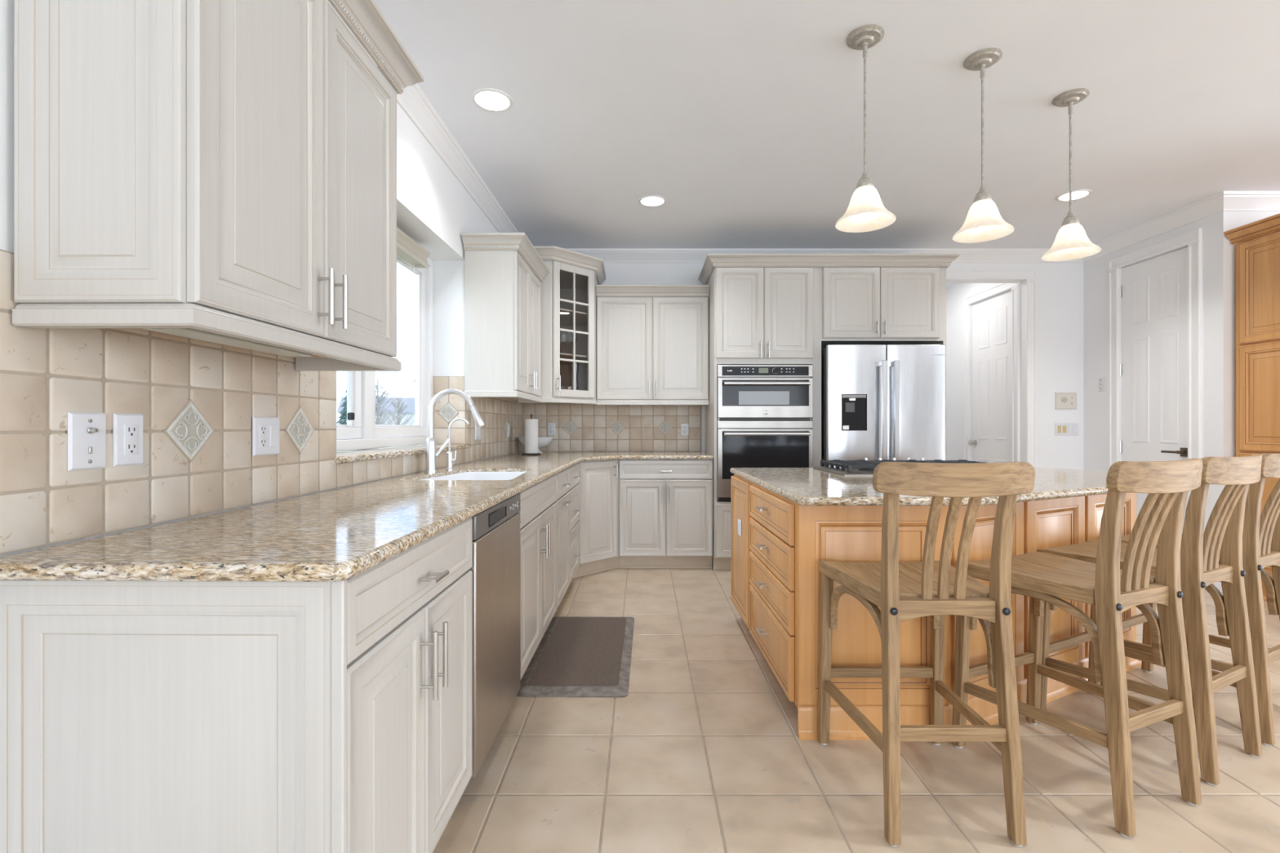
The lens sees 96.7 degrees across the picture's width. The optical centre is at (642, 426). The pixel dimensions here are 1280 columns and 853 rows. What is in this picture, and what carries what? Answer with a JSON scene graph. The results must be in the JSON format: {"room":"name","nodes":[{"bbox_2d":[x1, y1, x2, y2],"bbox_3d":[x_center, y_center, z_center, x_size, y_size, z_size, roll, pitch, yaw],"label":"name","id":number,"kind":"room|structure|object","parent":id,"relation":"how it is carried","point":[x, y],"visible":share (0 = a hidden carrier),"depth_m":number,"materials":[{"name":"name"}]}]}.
{"room":"kitchen","nodes":[
{"label":"kitchen","id":0,"kind":"room"},
{"bbox_2d":[0,0,520,557],"bbox_3d":[-1.339,-0.225,-1.423,0.300,2.750,13.550,0,0,1],"label":"wall","id":1,"kind":"structure","parent":0,"point":[433,208],"depth_m":3.01,"materials":[{"name":"paint"}]},
{"bbox_2d":[12,0,424,371],"bbox_3d":[-0.942,-0.683,1.458,0.389,1.001,0.955,0,0,1],"label":"upper cabinet","id":2,"kind":"object","parent":1,"relation":"attached to","point":[224,167],"visible":1,"depth_m":1.09,"materials":[{"name":"white paint"}]},
{"bbox_2d":[142,328,314,356],"bbox_3d":[-0.955,-0.208,1.347,0.100,0.031,0.500,0,0,1],"label":"light","id":3,"kind":"object","parent":2,"relation":"attached to","point":[184,332],"visible":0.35,"depth_m":1.30,"materials":[{"name":"white plastic"}]},
{"bbox_2d":[0,248,523,555],"bbox_3d":[-1.122,-0.044,2.842,0.015,0.548,4.685,0,0,1],"label":"backsplash","id":4,"kind":"structure","parent":1,"relation":"attached to","point":[197,400],"depth_m":1.35,"materials":[{"name":"tile"}]},
{"bbox_2d":[67,412,106,471],"bbox_3d":[-1.134,0.030,1.172,0.020,0.117,0.078,0,0,1],"label":"wall plate","id":5,"kind":"object","parent":4,"relation":"attached to","point":[86,432],"visible":1,"depth_m":1.17,"materials":[{"name":"white plastic"}]},
{"bbox_2d":[88,446,92,453],"bbox_3d":[-1.136,0.049,1.172,0.004,0.014,0.006,0,0,1],"label":"light switch","id":6,"kind":"object","parent":5,"relation":"attached to","point":[90,448],"depth_m":1.17,"materials":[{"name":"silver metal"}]},
{"bbox_2d":[86,426,98,433],"bbox_3d":[-1.130,0.008,1.172,0.014,0.013,0.013,0,0,1],"label":"toggle switch","id":7,"kind":"object","parent":5,"relation":"attached to","point":[89,429],"depth_m":1.17,"materials":[{"name":"white plastic"}]},
{"bbox_2d":[112,413,142,466],"bbox_3d":[-1.138,0.029,1.264,0.010,0.115,0.071,0,0,1],"label":"electrical outlet","id":8,"kind":"object","parent":4,"relation":"attached to","point":[127,428],"visible":1,"depth_m":1.25,"materials":[{"name":"white plastic"}]},
{"bbox_2d":[124,424,137,455],"bbox_3d":[-1.135,0.029,1.264,0.002,0.068,0.033,0,0,1],"label":"receptacle","id":9,"kind":"object","parent":8,"relation":"attached to","point":[131,431],"depth_m":1.26,"materials":[{"name":"grey plastic"}]},
{"bbox_2d":[252,417,279,456],"bbox_3d":[-1.131,0.029,1.718,0.010,0.115,0.117,0,0,1],"label":"electrical outlet","id":10,"kind":"object","parent":4,"relation":"attached to","point":[265,430],"visible":1,"depth_m":1.71,"materials":[{"name":"white plastic"}]},
{"bbox_2d":[258,424,266,448],"bbox_3d":[-1.129,0.029,1.694,0.002,0.068,0.033,0,0,1],"label":"receptacle","id":11,"kind":"object","parent":10,"relation":"attached to","point":[262,428],"depth_m":1.69,"materials":[{"name":"grey plastic"}]},
{"bbox_2d":[269,425,277,447],"bbox_3d":[-1.128,0.029,1.742,0.003,0.066,0.033,0,0,1],"label":"rocker switch","id":12,"kind":"object","parent":10,"relation":"attached to","point":[273,428],"depth_m":1.74,"materials":[{"name":"white plastic"}]},
{"bbox_2d":[475,423,480,439],"bbox_3d":[-1.102,0.030,3.820,0.010,0.115,0.117,0,0,1],"label":"light switch","id":13,"kind":"object","parent":4,"relation":"attached to","point":[477,430],"visible":0.65,"depth_m":3.80,"materials":[{"name":"white plastic"}]},
{"bbox_2d":[507,422,510,437],"bbox_3d":[-1.090,0.030,4.660,0.010,0.115,0.078,0,0,1],"label":"light switch","id":14,"kind":"object","parent":4,"relation":"attached to","point":[508,424],"visible":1,"depth_m":4.64,"materials":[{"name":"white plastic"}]},
{"bbox_2d":[336,255,432,451],"bbox_3d":[-1.382,-0.470,2.857,0.095,1.160,1.488,0,0,1],"label":"window","id":15,"kind":"structure","parent":1,"relation":"in","point":[361,432],"depth_m":3.20,"materials":[{"name":"white plastic"}]},
{"bbox_2d":[396,226,430,382],"bbox_3d":[-1.281,-0.624,2.706,0.101,0.748,1.148,0,0,1],"label":"roller blind","id":16,"kind":"object","parent":15,"relation":"attached to","point":[407,249],"visible":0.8,"depth_m":3.10,"materials":[{"name":"beige fabric"}]},
{"bbox_2d":[334,444,471,463],"bbox_3d":[-1.216,0.125,2.873,0.226,0.026,1.547,0,0,1],"label":"window sill","id":17,"kind":"structure","parent":1,"relation":"attached to","point":[375,454],"depth_m":2.55,"materials":[{"name":"beige stone"}]},
{"bbox_2d":[432,376,465,444],"bbox_3d":[-1.221,-0.103,3.594,0.205,0.428,0.014,0,0,1],"label":"backsplash reveal","id":18,"kind":"structure","parent":1,"relation":"attached to","point":[449,407],"depth_m":3.59,"materials":[{"name":"tile"}]},
{"bbox_2d":[461,232,549,402],"bbox_3d":[-0.908,-0.683,3.905,0.389,1.001,0.853,0,0,1],"label":"upper cabinet","id":19,"kind":"object","parent":1,"relation":"attached to","point":[503,295],"visible":1,"depth_m":3.54,"materials":[{"name":"white paint"}]},
{"bbox_2d":[502,245,605,404],"bbox_3d":[-0.703,-0.768,4.732,0.772,1.171,0.926,0,0,1],"label":"upper cabinet","id":20,"kind":"object","parent":1,"relation":"attached to","point":[569,296],"visible":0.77,"depth_m":4.54,"materials":[{"name":"white paint"}]},
{"bbox_2d":[560,308,587,326],"bbox_3d":[-0.745,-0.916,4.766,0.655,0.012,0.799,0,0,0],"label":"shelf","id":21,"kind":"object","parent":20,"relation":"attached to","point":[566,315],"depth_m":4.81,"materials":[{"name":"beige"}]},
{"bbox_2d":[560,352,587,364],"bbox_3d":[-0.745,-0.568,4.766,0.655,0.012,0.799,0,0,0],"label":"shelf","id":22,"kind":"object","parent":20,"relation":"attached to","point":[567,356],"depth_m":4.72,"materials":[{"name":"beige"}]},
{"bbox_2d":[326,0,1279,262],"bbox_3d":[3.613,-1.548,-1.150,9.774,0.105,12.700,0,0,0],"label":"trim","id":23,"kind":"structure","parent":1,"relation":"attached to","point":[413,101],"depth_m":4.27,"materials":[{"name":"white paint"}]},
{"bbox_2d":[522,262,1084,470],"bbox_3d":[1.325,-0.225,5.260,5.650,2.750,0.120,0,0,0],"label":"wall","id":24,"kind":"structure","parent":0,"point":[1060,286],"depth_m":5.20,"materials":[{"name":"paint"}]},
{"bbox_2d":[523,402,702,451],"bbox_3d":[-0.275,-0.010,5.192,1.630,0.480,0.014,0,0,0],"label":"backsplash","id":25,"kind":"structure","parent":24,"relation":"attached to","point":[579,427],"depth_m":5.19,"materials":[{"name":"tile"}]},
{"bbox_2d":[547,422,555,435],"bbox_3d":[-0.829,0.025,5.186,0.072,0.113,0.009,0,0,0],"label":"electrical outlet","id":26,"kind":"object","parent":25,"relation":"attached to","point":[551,426],"visible":1,"depth_m":5.18,"materials":[{"name":"white plastic"}]},
{"bbox_2d":[549,425,553,432],"bbox_3d":[-0.829,0.025,5.184,0.033,0.068,0.002,0,0,0],"label":"receptacle","id":27,"kind":"object","parent":26,"relation":"attached to","point":[551,427],"depth_m":5.18,"materials":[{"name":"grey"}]},
{"bbox_2d":[680,423,688,435],"bbox_3d":[0.385,0.028,5.186,0.072,0.115,0.009,0,0,0],"label":"electrical outlet","id":28,"kind":"object","parent":25,"relation":"attached to","point":[684,427],"visible":1,"depth_m":5.18,"materials":[{"name":"white plastic"}]},
{"bbox_2d":[683,426,686,433],"bbox_3d":[0.385,0.028,5.184,0.033,0.068,0.002,0,0,0],"label":"receptacle","id":29,"kind":"object","parent":28,"relation":"attached to","point":[684,427],"depth_m":5.18,"materials":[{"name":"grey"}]},
{"bbox_2d":[595,284,709,404],"bbox_3d":[0.086,-0.688,4.986,0.957,1.009,0.398,0,0,0],"label":"upper cabinet","id":30,"kind":"object","parent":24,"relation":"attached to","point":[651,350],"visible":0.98,"depth_m":4.85,"materials":[{"name":"white paint"}]},
{"bbox_2d":[946,269,1036,467],"bbox_3d":[2.980,-0.140,5.189,1.220,2.580,0.022,0,0,0],"label":"trim","id":31,"kind":"structure","parent":24,"relation":"attached to","point":[1029,275],"depth_m":5.19,"materials":[{"name":"white paint"}]},
{"bbox_2d":[1054,392,1076,408],"bbox_3d":[3.863,-0.235,5.192,0.192,0.154,0.015,0,0,0],"label":"intercom","id":32,"kind":"object","parent":24,"relation":"attached to","point":[1062,400],"visible":1,"depth_m":5.19,"materials":[{"name":"beige plastic"}]},
{"bbox_2d":[1054,422,1078,435],"bbox_3d":[3.865,0.022,5.195,0.208,0.104,0.010,0,0,0],"label":"light switch","id":33,"kind":"object","parent":24,"relation":"attached to","point":[1060,428],"visible":1,"depth_m":5.19,"materials":[{"name":"white plastic"}]},
{"bbox_2d":[1067,425,1071,432],"bbox_3d":[3.895,0.025,5.191,0.033,0.066,0.003,0,0,0],"label":"rocker switch","id":34,"kind":"object","parent":33,"relation":"attached to","point":[1069,427],"depth_m":5.19,"materials":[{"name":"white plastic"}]},
{"bbox_2d":[1072,425,1076,432],"bbox_3d":[3.941,0.025,5.191,0.033,0.066,0.003,0,0,0],"label":"rocker switch","id":35,"kind":"object","parent":33,"relation":"attached to","point":[1074,427],"depth_m":5.19,"materials":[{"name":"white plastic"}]},
{"bbox_2d":[373,0,1279,287],"bbox_3d":[3.500,-1.650,-0.200,10.400,0.100,14.200,0,0,0],"label":"ceiling","id":36,"kind":"structure","parent":0,"point":[746,117],"depth_m":2.88,"materials":[{"name":"paint"}]},
{"bbox_2d":[471,88,513,111],"bbox_3d":[-0.735,-1.596,2.790,0.200,0.006,0.200,0,0,0],"label":"recessed light","id":37,"kind":"object","parent":36,"relation":"in","point":[491,100],"visible":1,"depth_m":2.78,"materials":[{"name":"white paint"}]},
{"bbox_2d":[638,195,666,206],"bbox_3d":[0.070,-1.596,4.035,0.200,0.006,0.200,0,0,0],"label":"recessed light","id":38,"kind":"object","parent":36,"relation":"in","point":[649,200],"visible":1,"depth_m":4.03,"materials":[{"name":"white"}]},
{"bbox_2d":[835,24,896,232],"bbox_3d":[0.913,-1.217,2.336,0.233,0.764,0.233,0,0,0],"label":"pendant light","id":39,"kind":"object","parent":36,"relation":"hanging from","point":[866,211],"visible":1,"depth_m":2.32,"materials":[{"name":"white glass"}]},
{"bbox_2d":[951,47,1014,243],"bbox_3d":[1.479,-1.217,2.476,0.233,0.764,0.233,0,0,0],"label":"pendant light","id":40,"kind":"object","parent":36,"relation":"hanging from","point":[984,222],"visible":1,"depth_m":2.46,"materials":[{"name":"white glass"}]},
{"bbox_2d":[1041,88,1101,261],"bbox_3d":[2.078,-1.217,2.764,0.233,0.764,0.233,0,0,0],"label":"pendant light","id":41,"kind":"object","parent":36,"relation":"hanging from","point":[1072,242],"visible":1,"depth_m":2.75,"materials":[{"name":"white glass"}]},
{"bbox_2d":[1055,189,1092,201],"bbox_3d":[2.980,-1.596,3.936,0.200,0.006,0.200,0,0,0],"label":"recessed light","id":42,"kind":"object","parent":36,"relation":"in","point":[1077,194],"visible":0.97,"depth_m":3.93,"materials":[{"name":"white"}]},
{"bbox_2d":[432,556,1279,852],"bbox_3d":[3.500,1.200,-0.200,10.400,0.100,14.200,0,0,0],"label":"floor","id":43,"kind":"structure","parent":0,"point":[704,752],"depth_m":1.88,"materials":[{"name":"tile"}]},
{"bbox_2d":[0,517,471,852],"bbox_3d":[-0.804,0.707,1.340,0.668,0.886,0.719,0,0,1],"label":"base cabinet","id":44,"kind":"object","parent":43,"relation":"on","point":[136,717],"visible":0.95,"depth_m":0.99,"materials":[{"name":"white paint"}]},
{"bbox_2d":[0,452,713,582],"bbox_3d":[-0.289,0.246,3.067,1.709,0.032,4.242,0,0,0],"label":"countertop","id":45,"kind":"structure","parent":44,"relation":"on","point":[342,534],"depth_m":1.22,"materials":[{"name":"beige stone"}]},
{"bbox_2d":[424,388,484,473],"bbox_3d":[-0.933,0.021,2.845,0.298,0.418,0.090,0,0,0],"label":"kitchen faucet","id":46,"kind":"object","parent":45,"relation":"on","point":[431,454],"visible":1,"depth_m":2.82,"materials":[{"name":"white metal"}]},
{"bbox_2d":[444,417,469,469],"bbox_3d":[-0.995,0.092,3.060,0.129,0.275,0.043,0,0,0],"label":"filter faucet","id":47,"kind":"object","parent":45,"relation":"on","point":[450,460],"visible":0.99,"depth_m":3.06,"materials":[{"name":"white metal"}]},
{"bbox_2d":[420,471,525,479],"bbox_3d":[-0.813,0.355,2.775,0.488,0.219,0.667,0,0,0],"label":"sink","id":48,"kind":"object","parent":45,"relation":"in","point":[465,475],"visible":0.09,"depth_m":3.10,"materials":[{"name":"white ceramic"}]},
{"bbox_2d":[521,413,541,455],"bbox_3d":[-0.905,0.063,4.640,0.156,0.332,0.156,0,0,0],"label":"paper towel holder","id":49,"kind":"object","parent":45,"relation":"on","point":[531,424],"visible":1,"depth_m":4.59,"materials":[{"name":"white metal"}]},
{"bbox_2d":[517,436,553,453],"bbox_3d":[-0.925,0.160,4.930,0.306,0.138,0.306,0,0,0],"label":"pedestal bowl","id":50,"kind":"object","parent":45,"relation":"on","point":[543,442],"visible":0.47,"depth_m":4.85,"materials":[{"name":"white ceramic"}]},
{"bbox_2d":[467,493,520,777],"bbox_3d":[-0.795,0.708,1.996,0.612,0.884,0.594,0,0,1],"label":"dishwasher","id":51,"kind":"object","parent":43,"relation":"on","point":[495,569],"visible":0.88,"depth_m":1.91,"materials":[{"name":"grey metal"}]},
{"bbox_2d":[518,474,556,679],"bbox_3d":[-0.780,0.707,2.759,0.660,0.886,0.933,0,0,1],"label":"base cabinet","id":52,"kind":"object","parent":43,"relation":"on","point":[538,512],"visible":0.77,"depth_m":2.69,"materials":[{"name":"white paint"}]},
{"bbox_2d":[555,467,571,608],"bbox_3d":[-0.770,0.707,3.469,0.660,0.886,0.486,0,0,1],"label":"base cabinet","id":53,"kind":"object","parent":43,"relation":"on","point":[562,501],"visible":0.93,"depth_m":3.45,"materials":[{"name":"white paint"}]},
{"bbox_2d":[567,462,581,585],"bbox_3d":[-0.763,0.707,3.973,0.660,0.886,0.523,0,0,1],"label":"base cabinet","id":54,"kind":"object","parent":43,"relation":"on","point":[574,470],"visible":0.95,"depth_m":3.95,"materials":[{"name":"white paint"}]},
{"bbox_2d":[516,616,634,697],"bbox_3d":[-0.300,1.139,2.925,0.490,0.020,1.010,0,0,1],"label":"kitchen mat","id":55,"kind":"object","parent":43,"relation":"on","point":[575,656],"visible":0.94,"depth_m":2.76,"materials":[{"name":"fabric"}]},
{"bbox_2d":[573,459,618,577],"bbox_3d":[-0.636,0.707,4.712,0.894,0.886,0.948,0,0,1],"label":"base cabinet","id":56,"kind":"object","parent":43,"relation":"on","point":[598,483],"visible":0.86,"depth_m":4.41,"materials":[{"name":"white paint"}]},
{"bbox_2d":[618,459,713,568],"bbox_3d":[0.189,0.707,4.843,0.757,0.886,0.665,0,0,0],"label":"base cabinet","id":57,"kind":"object","parent":43,"relation":"on","point":[666,506],"visible":0.98,"depth_m":4.55,"materials":[{"name":"white paint"}]},
{"bbox_2d":[697,253,822,569],"bbox_3d":[0.953,-0.099,4.809,0.893,2.498,0.743,0,0,0],"label":"tall cabinet","id":58,"kind":"object","parent":43,"relation":"on","point":[763,308],"visible":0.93,"depth_m":4.50,"materials":[{"name":"white paint"}]},
{"bbox_2d":[716,364,813,501],"bbox_3d":[0.970,0.051,4.763,0.754,1.079,0.674,0,0,0],"label":"double wall oven","id":59,"kind":"object","parent":58,"relation":"in","point":[765,412],"visible":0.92,"depth_m":4.49,"materials":[{"name":"grey metal"}]},
{"bbox_2d":[821,344,945,466],"bbox_3d":[1.893,0.258,4.739,0.913,1.785,0.802,0,0,0],"label":"refrigerator","id":60,"kind":"object","parent":43,"relation":"on","point":[887,402],"visible":0.51,"depth_m":4.40,"materials":[{"name":"grey metal"}]},
{"bbox_2d":[818,253,959,466],"bbox_3d":[1.938,-0.099,4.809,1.075,2.498,0.743,0,0,0],"label":"tall cabinet","id":61,"kind":"object","parent":43,"relation":"on","point":[864,299],"visible":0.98,"depth_m":4.50,"materials":[{"name":"white paint"}]},
{"bbox_2d":[817,462,1035,846],"bbox_3d":[0.862,0.624,1.806,0.444,1.053,0.559,0,0,0],"label":"bar stool","id":62,"kind":"object","parent":43,"relation":"on","point":[904,591],"visible":1,"depth_m":1.60,"materials":[{"name":"brown wood"}]},
{"bbox_2d":[730,474,1141,740],"bbox_3d":[1.470,0.718,2.754,1.928,0.865,1.332,0,0,0],"label":"kitchen island","id":63,"kind":"object","parent":43,"relation":"on","point":[779,551],"visible":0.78,"depth_m":2.15,"materials":[{"name":"brown wood"}]},
{"bbox_2d":[737,519,741,536],"bbox_3d":[0.530,0.555,3.120,0.010,0.085,0.070,0,0,-1],"label":"electrical outlet","id":64,"kind":"object","parent":63,"relation":"attached to","point":[739,520],"visible":1,"depth_m":3.10,"materials":[{"name":"white plastic"}]},
{"bbox_2d":[737,521,739,534],"bbox_3d":[0.527,0.555,3.119,0.003,0.066,0.033,0,0,-1],"label":"rocker switch","id":65,"kind":"object","parent":64,"relation":"attached to","point":[738,522],"depth_m":3.11,"materials":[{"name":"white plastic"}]},
{"bbox_2d":[729,467,1108,506],"bbox_3d":[1.566,0.268,2.760,2.068,0.032,1.480,0,0,0],"label":"island countertop","id":66,"kind":"structure","parent":63,"relation":"on","point":[804,486],"depth_m":2.41,"materials":[{"name":"beige stone"}]},
{"bbox_2d":[813,457,986,475],"bbox_3d":[1.505,0.219,3.170,0.950,0.065,0.530,0,0,0],"label":"gas cooktop","id":67,"kind":"object","parent":66,"relation":"in","point":[864,467],"visible":0.51,"depth_m":3.19,"materials":[{"name":"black metal"}]},
{"bbox_2d":[813,466,873,475],"bbox_3d":[1.505,0.244,3.170,0.950,0.016,0.530,0,0,0],"label":"grate","id":68,"kind":"object","parent":67,"relation":"on","point":[843,471],"depth_m":3.03,"materials":[{"name":"black metal"}]},
{"bbox_2d":[951,457,1202,837],"bbox_3d":[1.428,0.624,1.888,0.444,1.053,0.559,0,0,-23],"label":"bar stool","id":69,"kind":"object","parent":43,"relation":"on","point":[1041,576],"visible":0.97,"depth_m":1.73,"materials":[{"name":"brown wood"}]},
{"bbox_2d":[1036,453,1262,785],"bbox_3d":[1.879,0.624,2.123,0.444,1.053,0.559,0,0,-27],"label":"bar stool","id":70,"kind":"object","parent":43,"relation":"on","point":[1202,565],"visible":0.67,"depth_m":1.95,"materials":[{"name":"brown wood"}]},
{"bbox_2d":[1100,453,1279,746],"bbox_3d":[2.308,0.624,2.349,0.444,1.053,0.559,0,0,-27],"label":"bar stool","id":71,"kind":"object","parent":43,"relation":"on","point":[1261,533],"visible":0.48,"depth_m":2.10,"materials":[{"name":"brown wood"}]},
{"bbox_2d":[1223,213,1279,601],"bbox_3d":[4.359,-0.097,3.404,0.683,2.494,1.063,0,0,0],"label":"pantry cabinet","id":72,"kind":"object","parent":43,"relation":"on","point":[1257,243],"visible":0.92,"depth_m":3.77,"materials":[{"name":"brown wood"}]},
{"bbox_2d":[946,283,1011,461],"bbox_3d":[2.980,-0.225,6.010,1.240,2.750,1.380,0,0,0],"label":"wall","id":73,"kind":"structure","parent":0,"point":[955,293],"depth_m":6.35,"materials":[{"name":"paint"}]},
{"bbox_2d":[968,290,1011,462],"bbox_3d":[3.503,-0.079,5.725,0.105,2.442,0.704,0,0,0],"label":"door","id":74,"kind":"structure","parent":73,"relation":"in","point":[991,442],"depth_m":5.71,"materials":[{"name":"white paint"}]},
{"bbox_2d":[963,281,1019,462],"bbox_3d":[3.489,-0.122,5.725,0.022,2.545,0.890,0,0,0],"label":"trim","id":75,"kind":"structure","parent":73,"relation":"attached to","point":[997,289],"depth_m":5.57,"materials":[{"name":"white paint"}]},
{"bbox_2d":[1084,211,1240,533],"bbox_3d":[4.090,-0.225,4.575,0.120,2.750,1.250,0,0,0],"label":"wall","id":76,"kind":"structure","parent":0,"point":[1219,255],"depth_m":4.07,"materials":[{"name":"paint"}]},
{"bbox_2d":[1097,377,1105,391],"bbox_3d":[4.025,-0.370,4.995,0.010,0.120,0.070,0,0,0],"label":"wall control","id":77,"kind":"object","parent":76,"relation":"attached to","point":[1101,381],"visible":1,"depth_m":4.99,"materials":[{"name":"white plastic"}]},
{"bbox_2d":[1120,246,1187,533],"bbox_3d":[4.032,-0.097,4.508,0.108,2.477,0.631,0,0,0],"label":"door","id":78,"kind":"structure","parent":76,"relation":"in","point":[1153,292],"depth_m":4.50,"materials":[{"name":"white paint"}]},
{"bbox_2d":[1108,227,1202,501],"bbox_3d":[4.019,-0.140,4.500,0.022,2.580,0.800,0,0,0],"label":"trim","id":79,"kind":"structure","parent":76,"relation":"attached to","point":[1193,239],"depth_m":4.18,"materials":[{"name":"white paint"}]},
{"bbox_2d":[1213,581,1222,592],"bbox_3d":[4.053,1.085,4.018,0.074,0.130,0.164,0,0,0],"label":"baseboard","id":80,"kind":"structure","parent":76,"relation":"attached to","point":[1218,584],"depth_m":3.97,"materials":[{"name":"white paint"}]},
{"bbox_2d":[1240,211,1279,226],"bbox_3d":[6.375,-0.225,4.010,4.450,2.750,0.120,0,0,0],"label":"wall","id":81,"kind":"structure","parent":0,"point":[1246,217],"depth_m":3.95,"materials":[{"name":"paint"}]},
{"label":"outside","id":82,"kind":"structure","parent":0,"visible":0},
{"bbox_2d":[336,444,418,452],"bbox_3d":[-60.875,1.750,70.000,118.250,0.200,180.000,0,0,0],"label":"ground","id":83,"kind":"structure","parent":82,"point":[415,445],"depth_m":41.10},
{"bbox_2d":[336,386,346,424],"bbox_3d":[-20.387,-1.052,40.498,3.601,5.404,3.500,0,0,0],"label":"spruce tree","id":84,"kind":"object","parent":83,"relation":"on","point":[344,417],"visible":0.09,"depth_m":39.93,"materials":[{"name":"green plant"}]},
{"bbox_2d":[337,396,415,425],"bbox_3d":[-34.000,-1.150,78.000,12.800,5.600,8.800,0,0,-20],"label":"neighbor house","id":85,"kind":"structure","parent":83,"relation":"on","point":[410,402],"depth_m":75.12,"materials":[{"name":"white"}]},
{"bbox_2d":[375,378,400,448],"bbox_3d":[-16.191,-0.648,34.927,3.042,4.604,2.555,0,0,36],"label":"bare tree","id":86,"kind":"object","parent":83,"relation":"on","point":[379,415],"visible":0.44,"depth_m":35.00,"materials":[{"name":"grey plant"}]},
{"bbox_2d":[382,393,414,425],"bbox_3d":[-20.249,-0.548,47.046,2.751,4.404,2.648,0,0,0],"label":"bare tree","id":87,"kind":"object","parent":83,"relation":"on","point":[400,409],"visible":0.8,"depth_m":46.94,"materials":[{"name":"grey plant"}]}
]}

